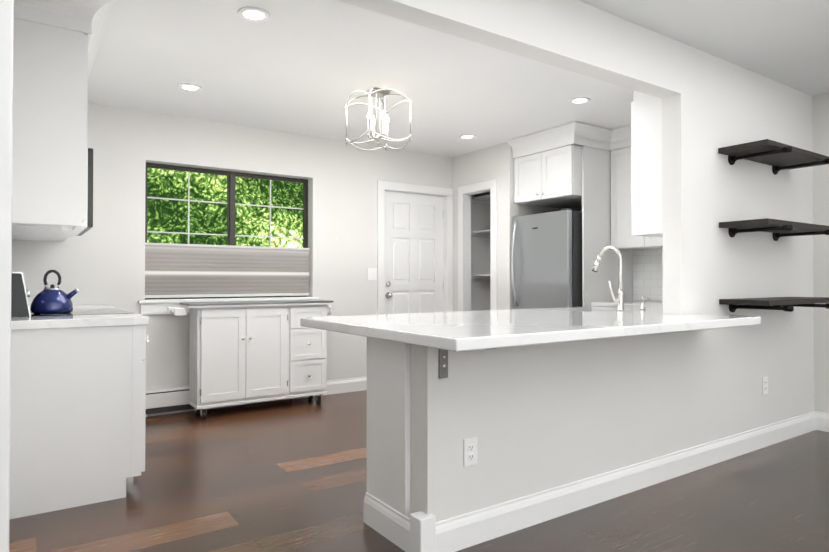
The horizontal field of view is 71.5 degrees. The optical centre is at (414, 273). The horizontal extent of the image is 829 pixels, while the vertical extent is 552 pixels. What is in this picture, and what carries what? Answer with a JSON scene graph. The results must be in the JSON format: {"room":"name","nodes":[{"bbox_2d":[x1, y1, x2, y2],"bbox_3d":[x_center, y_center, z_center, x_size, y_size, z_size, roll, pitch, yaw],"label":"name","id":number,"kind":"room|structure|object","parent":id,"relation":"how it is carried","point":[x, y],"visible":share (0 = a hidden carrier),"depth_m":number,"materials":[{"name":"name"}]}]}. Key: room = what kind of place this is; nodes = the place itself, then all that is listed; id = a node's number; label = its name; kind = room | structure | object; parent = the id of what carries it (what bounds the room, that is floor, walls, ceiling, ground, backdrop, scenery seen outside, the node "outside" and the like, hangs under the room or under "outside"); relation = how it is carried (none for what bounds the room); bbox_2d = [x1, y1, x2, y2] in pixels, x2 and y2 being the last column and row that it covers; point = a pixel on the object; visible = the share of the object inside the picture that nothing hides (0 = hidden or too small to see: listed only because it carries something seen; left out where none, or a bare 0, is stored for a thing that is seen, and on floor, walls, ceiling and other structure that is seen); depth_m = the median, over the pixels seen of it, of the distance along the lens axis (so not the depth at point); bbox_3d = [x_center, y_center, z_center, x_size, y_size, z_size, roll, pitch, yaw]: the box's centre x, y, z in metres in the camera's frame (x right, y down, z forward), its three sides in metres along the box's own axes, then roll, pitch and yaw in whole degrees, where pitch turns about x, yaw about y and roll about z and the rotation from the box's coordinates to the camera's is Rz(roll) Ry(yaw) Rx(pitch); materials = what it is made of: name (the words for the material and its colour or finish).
{"room":"kitchen","nodes":[
{"label":"kitchen","id":0,"kind":"room"},
{"bbox_2d":[12,102,490,416],"bbox_3d":[-0.944,-0.070,5.668,5.235,2.500,0.180,0,-1,-34],"label":"wall","id":1,"kind":"structure","parent":0,"point":[101,260],"depth_m":5.04,"materials":[{"name":"beige paint"}]},
{"bbox_2d":[146,386,194,413],"bbox_3d":[-1.778,1.048,4.933,1.525,0.187,0.069,0,-1,-34],"label":"heater","id":2,"kind":"object","parent":1,"relation":"attached to","point":[167,400],"depth_m":4.73,"materials":[{"name":"metal"}]},
{"bbox_2d":[138,162,318,314],"bbox_3d":[-1.625,-0.293,5.174,1.580,1.267,0.205,0,-1,-34],"label":"window unit","id":3,"kind":"structure","parent":1,"relation":"in","point":[231,191],"depth_m":5.20,"materials":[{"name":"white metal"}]},
{"bbox_2d":[145,243,309,297],"bbox_3d":[-1.632,-0.021,5.180,1.468,0.460,0.033,0,-1,-34],"label":"window shade","id":4,"kind":"object","parent":3,"relation":"attached to","point":[172,270],"visible":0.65,"depth_m":5.12,"materials":[{"name":"white fabric"}]},
{"bbox_2d":[291,376,366,398],"bbox_3d":[-0.107,1.111,5.554,1.915,0.135,0.928,0,-1,-34],"label":"baseboard","id":5,"kind":"structure","parent":1,"relation":"attached to","point":[346,385],"depth_m":5.71,"materials":[{"name":"white wood"}]},
{"bbox_2d":[367,268,376,279],"bbox_3d":[-0.434,0.008,5.900,0.106,0.124,0.008,0,-1,-34],"label":"switch plate","id":6,"kind":"object","parent":1,"relation":"attached to","point":[371,273],"visible":1,"depth_m":5.90,"materials":[{"name":"white plastic"}]},
{"bbox_2d":[385,191,442,313],"bbox_3d":[0.003,0.155,6.237,0.804,2.047,0.112,0,-1,-34],"label":"entry door","id":7,"kind":"structure","parent":1,"relation":"in","point":[413,253],"depth_m":6.25,"materials":[{"name":"white wood"}]},
{"bbox_2d":[377,180,452,314],"bbox_3d":[-0.028,0.114,6.278,0.978,2.145,0.200,0,-1,-34],"label":"door frame","id":8,"kind":"structure","parent":1,"relation":"attached to","point":[446,194],"depth_m":6.25,"materials":[{"name":"white wood"}]},
{"bbox_2d":[9,390,828,551],"bbox_3d":[0.723,1.167,1.913,6.750,0.060,8.300,0,-1,-34],"label":"floor","id":9,"kind":"structure","parent":0,"point":[288,475],"depth_m":2.87,"materials":[{"name":"brown wood"}]},
{"bbox_2d":[10,324,148,518],"bbox_3d":[-1.752,0.708,2.966,0.622,0.880,0.323,0,-1,-34],"label":"base cabinet","id":10,"kind":"object","parent":9,"relation":"on","point":[77,410],"depth_m":2.83,"materials":[{"name":"white wood"}]},
{"bbox_2d":[11,313,148,331],"bbox_3d":[-1.744,0.246,2.969,0.632,0.044,0.335,0,-1,-34],"label":"countertop","id":11,"kind":"structure","parent":10,"relation":"on","point":[18,324],"depth_m":2.86,"materials":[{"name":"white stone"}]},
{"bbox_2d":[11,272,148,338],"bbox_3d":[-2.018,0.575,3.441,0.691,1.158,0.746,0,-1,-34],"label":"range","id":12,"kind":"object","parent":9,"relation":"on","point":[20,293],"visible":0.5,"depth_m":2.99,"materials":[{"name":"silver metal"}]},
{"bbox_2d":[30,270,79,313],"bbox_3d":[-2.057,0.102,3.299,0.238,0.248,0.208,0,-1,-34],"label":"kettle","id":13,"kind":"object","parent":12,"relation":"on","point":[51,300],"visible":1,"depth_m":3.23,"materials":[{"name":"blue metal"}]},
{"bbox_2d":[66,315,97,315],"bbox_3d":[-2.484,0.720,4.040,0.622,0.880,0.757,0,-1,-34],"label":"base cabinet","id":14,"kind":"object","parent":9,"relation":"on","point":[66,315],"depth_m":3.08,"materials":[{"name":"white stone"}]},
{"bbox_2d":[29,304,113,308],"bbox_3d":[-2.479,0.258,4.048,0.632,0.044,0.757,0,-1,-34],"label":"countertop","id":15,"kind":"structure","parent":14,"relation":"on","point":[93,306],"depth_m":4.14,"materials":[{"name":"white stone"}]},
{"bbox_2d":[168,300,333,417],"bbox_3d":[-1.364,0.706,4.974,1.390,0.929,0.320,0,-1,-34],"label":"kitchen cart","id":16,"kind":"object","parent":9,"relation":"on","point":[243,352],"visible":0.98,"depth_m":4.83,"materials":[{"name":"wood"}]},
{"bbox_2d":[367,337,410,517],"bbox_3d":[1.045,0.727,3.988,3.582,0.866,1.412,0,-1,-34],"label":"base cabinet","id":17,"kind":"object","parent":9,"relation":"on","point":[388,422],"depth_m":2.50,"materials":[{"name":"white wood"}]},
{"bbox_2d":[300,301,760,351],"bbox_3d":[1.135,0.264,3.768,3.687,0.045,1.885,0,-1,-34],"label":"countertop","id":18,"kind":"structure","parent":17,"relation":"on","point":[457,331],"depth_m":2.65,"materials":[{"name":"white stone"}]},
{"bbox_2d":[592,246,624,310],"bbox_3d":[1.240,0.029,3.789,0.154,0.424,0.252,0,-1,-34],"label":"faucet","id":19,"kind":"object","parent":18,"relation":"on","point":[619,299],"visible":1,"depth_m":3.73,"materials":[{"name":"silver metal"}]},
{"bbox_2d":[640,297,649,309],"bbox_3d":[1.558,0.200,3.885,0.098,0.085,0.042,0,-1,-34],"label":"soap dispenser","id":20,"kind":"object","parent":18,"relation":"on","point":[642,307],"visible":1,"depth_m":3.86,"materials":[{"name":"silver metal"}]},
{"bbox_2d":[511,208,581,308],"bbox_3d":[1.476,0.293,5.632,0.890,1.748,0.713,0,-1,-34],"label":"fridge","id":21,"kind":"object","parent":9,"relation":"on","point":[546,260],"visible":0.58,"depth_m":5.34,"materials":[{"name":"silver metal"}]},
{"bbox_2d":[582,146,632,306],"bbox_3d":[1.820,0.011,5.403,0.717,2.330,0.021,0,-1,-34],"label":"panel","id":22,"kind":"object","parent":9,"relation":"on","point":[596,201],"visible":0.5,"depth_m":5.32,"materials":[{"name":"white wood"}]},
{"bbox_2d":[88,0,828,156],"bbox_3d":[0.723,-1.403,1.943,6.750,0.080,8.300,0,-1,-34],"label":"ceiling","id":23,"kind":"structure","parent":0,"point":[305,67],"depth_m":3.75,"materials":[{"name":"paint"}]},
{"bbox_2d":[178,83,202,91],"bbox_3d":[-1.608,-1.333,4.130,0.164,0.008,0.164,0,-1,-34],"label":"recessed light","id":24,"kind":"object","parent":23,"relation":"in","point":[190,87],"visible":1,"depth_m":4.13,"materials":[{"name":"white plastic"}]},
{"bbox_2d":[237,7,269,21],"bbox_3d":[-0.837,-1.346,2.997,0.164,0.008,0.164,0,-1,-34],"label":"recessed light","id":25,"kind":"object","parent":23,"relation":"in","point":[253,14],"visible":1,"depth_m":3.00,"materials":[{"name":"white plastic"}]},
{"bbox_2d":[345,87,411,150],"bbox_3d":[-0.266,-1.137,4.218,0.409,0.399,0.409,0,-1,-34],"label":"ceiling light fixture","id":26,"kind":"object","parent":23,"relation":"hanging from","point":[379,93],"visible":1,"depth_m":4.20,"materials":[{"name":"silver metal"}]},
{"bbox_2d":[459,134,475,138],"bbox_3d":[0.511,-1.317,5.548,0.164,0.008,0.164,0,-1,-34],"label":"recessed light","id":27,"kind":"object","parent":23,"relation":"in","point":[467,136],"visible":1,"depth_m":5.54,"materials":[{"name":"white plastic"}]},
{"bbox_2d":[569,97,590,103],"bbox_3d":[1.271,-1.330,4.433,0.164,0.008,0.164,0,-1,-34],"label":"recessed light","id":28,"kind":"object","parent":23,"relation":"in","point":[580,100],"visible":0.98,"depth_m":4.43,"materials":[{"name":"white plastic"}]},
{"bbox_2d":[452,142,519,311],"bbox_3d":[0.725,-0.065,6.134,0.100,2.500,0.930,0,-1,-34],"label":"wall","id":29,"kind":"structure","parent":0,"point":[487,164],"depth_m":5.86,"materials":[{"name":"beige paint"}]},
{"bbox_2d":[458,179,496,310],"bbox_3d":[0.703,0.113,6.147,0.120,2.145,0.620,0,-1,-34],"label":"door frame","id":30,"kind":"structure","parent":29,"relation":"attached to","point":[464,250],"depth_m":6.31,"materials":[{"name":"white wood"}]},
{"bbox_2d":[471,194,489,278],"bbox_3d":[1.074,0.018,6.426,0.799,1.800,0.832,0,-1,-34],"label":"pantry shelves","id":31,"kind":"object","parent":29,"relation":"attached to","point":[483,199],"visible":0.08,"depth_m":6.65,"materials":[{"name":"white wood"}]},
{"bbox_2d":[520,149,561,215],"bbox_3d":[1.344,-0.066,6.047,0.785,2.500,0.090,0,-1,-34],"label":"wall","id":32,"kind":"structure","parent":0,"point":[524,209],"depth_m":5.92,"materials":[{"name":"beige paint"}]},
{"bbox_2d":[514,145,581,208],"bbox_3d":[1.540,-0.925,5.685,0.874,0.450,0.735,0,-1,-34],"label":"upper cabinet","id":33,"kind":"object","parent":32,"relation":"attached to","point":[552,178],"visible":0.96,"depth_m":5.41,"materials":[{"name":"white wood"}]},
{"bbox_2d":[338,0,814,521],"bbox_3d":[0.283,-0.106,2.548,6.480,2.500,0.120,0,-1,-34],"label":"wall","id":34,"kind":"structure","parent":0,"point":[533,419],"depth_m":3.21,"materials":[{"name":"beige paint"}]},
{"bbox_2d":[0,0,13,551],"bbox_3d":[-1.142,0.033,1.575,0.062,2.200,0.148,0,-1,-34],"label":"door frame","id":35,"kind":"structure","parent":34,"relation":"attached to","point":[6,71],"depth_m":1.53,"materials":[{"name":"white wood"}]},
{"bbox_2d":[439,348,495,378],"bbox_3d":[0.200,0.348,2.231,0.043,0.154,0.299,0,-1,-34],"label":"bracket","id":36,"kind":"object","parent":34,"relation":"attached to","point":[443,363],"visible":0.62,"depth_m":2.35,"materials":[{"name":"metal"}]},
{"bbox_2d":[464,437,476,466],"bbox_3d":[0.237,0.752,2.428,0.072,0.116,0.008,0,-1,-34],"label":"electrical outlet plate","id":37,"kind":"object","parent":34,"relation":"attached to","point":[470,451],"visible":1,"depth_m":2.42,"materials":[{"name":"white plastic"}]},
{"bbox_2d":[363,411,828,551],"bbox_3d":[1.513,1.035,0.729,6.480,0.175,5.150,0,-1,-34],"label":"baseboard","id":38,"kind":"structure","parent":34,"relation":"attached to","point":[420,531],"depth_m":2.72,"materials":[{"name":"white wood"}]},
{"bbox_2d":[631,90,661,236],"bbox_3d":[1.731,-0.795,3.822,0.480,1.087,0.337,0,-1,-34],"label":"upper cabinet","id":39,"kind":"object","parent":34,"relation":"attached to","point":[646,163],"visible":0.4,"depth_m":3.72,"materials":[{"name":"white wood"}]},
{"bbox_2d":[762,376,767,394],"bbox_3d":[2.361,0.754,3.875,0.072,0.116,0.008,0,-1,-34],"label":"electrical outlet plate","id":40,"kind":"object","parent":34,"relation":"attached to","point":[764,385],"visible":1,"depth_m":3.87,"materials":[{"name":"white plastic"}]},
{"bbox_2d":[718,139,828,174],"bbox_3d":[2.371,-0.732,3.690,0.950,0.087,0.352,0,-1,-34],"label":"shelf","id":41,"kind":"object","parent":34,"relation":"attached to","point":[777,156],"visible":1,"depth_m":3.62,"materials":[{"name":"brown wood"}]},
{"bbox_2d":[719,297,828,311],"bbox_3d":[2.371,0.203,3.680,0.950,0.087,0.352,0,-1,-34],"label":"shelf","id":42,"kind":"object","parent":34,"relation":"attached to","point":[787,304],"visible":1,"depth_m":3.51,"materials":[{"name":"brown wood"}]},
{"bbox_2d":[719,218,828,240],"bbox_3d":[2.371,-0.272,3.685,0.950,0.087,0.352,0,-1,-34],"label":"shelf","id":43,"kind":"object","parent":34,"relation":"attached to","point":[776,227],"visible":1,"depth_m":3.56,"materials":[{"name":"brown wood"}]},
{"bbox_2d":[572,92,828,412],"bbox_3d":[3.463,-0.093,3.740,0.120,2.500,7.970,0,-1,-34],"label":"wall","id":44,"kind":"structure","parent":0,"point":[820,123],"depth_m":4.28,"materials":[{"name":"beige paint"}]},
{"bbox_2d":[606,145,636,249],"bbox_3d":[2.098,-0.694,5.333,0.346,0.921,0.410,0,-1,-34],"label":"upper cabinet","id":45,"kind":"object","parent":44,"relation":"attached to","point":[622,237],"depth_m":5.31,"materials":[{"name":"white wood"}]},
{"bbox_2d":[633,248,662,299],"bbox_3d":[2.427,0.006,5.144,0.006,0.482,1.080,0,-1,-34],"label":"tile","id":46,"kind":"structure","parent":44,"relation":"attached to","point":[648,273],"depth_m":5.45,"materials":[{"name":"white tile"}]},
{"bbox_2d":[634,235,662,248],"bbox_3d":[2.282,-0.697,5.063,0.346,0.921,0.475,0,-1,-34],"label":"upper cabinet","id":47,"kind":"object","parent":44,"relation":"attached to","point":[640,242],"depth_m":5.11,"materials":[{"name":"white wood"}]},
{"bbox_3d":[-2.129,-0.103,2.865,0.120,2.500,3.120,0,-1,-34],"label":"wall","id":48,"kind":"structure","parent":0,"visible":0},
{"bbox_2d":[12,228,75,239],"bbox_3d":[-2.491,-0.744,3.822,0.345,0.985,0.496,0,-1,-34],"label":"upper cabinet","id":49,"kind":"object","parent":48,"relation":"attached to","point":[14,236],"depth_m":3.99,"materials":[{"name":"white wood"}]},
{"bbox_2d":[12,148,92,235],"bbox_3d":[-2.123,-0.466,3.381,0.441,0.442,0.752,0,-1,-34],"label":"microwave","id":50,"kind":"object","parent":49,"relation":"attached to","point":[40,229],"visible":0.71,"depth_m":3.16,"materials":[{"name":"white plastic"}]},
{"bbox_2d":[12,0,91,227],"bbox_3d":[-1.872,-0.755,2.914,0.345,0.985,0.418,0,-1,-34],"label":"upper cabinet","id":51,"kind":"object","parent":48,"relation":"attached to","point":[56,43],"depth_m":2.75,"materials":[{"name":"white wood"}]},
{"label":"outside","id":52,"kind":"structure","parent":0,"visible":0},
{"bbox_2d":[147,168,302,247],"bbox_3d":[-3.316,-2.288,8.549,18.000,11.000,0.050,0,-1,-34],"label":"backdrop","id":53,"kind":"structure","parent":52,"point":[164,215],"depth_m":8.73,"materials":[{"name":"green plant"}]}
]}

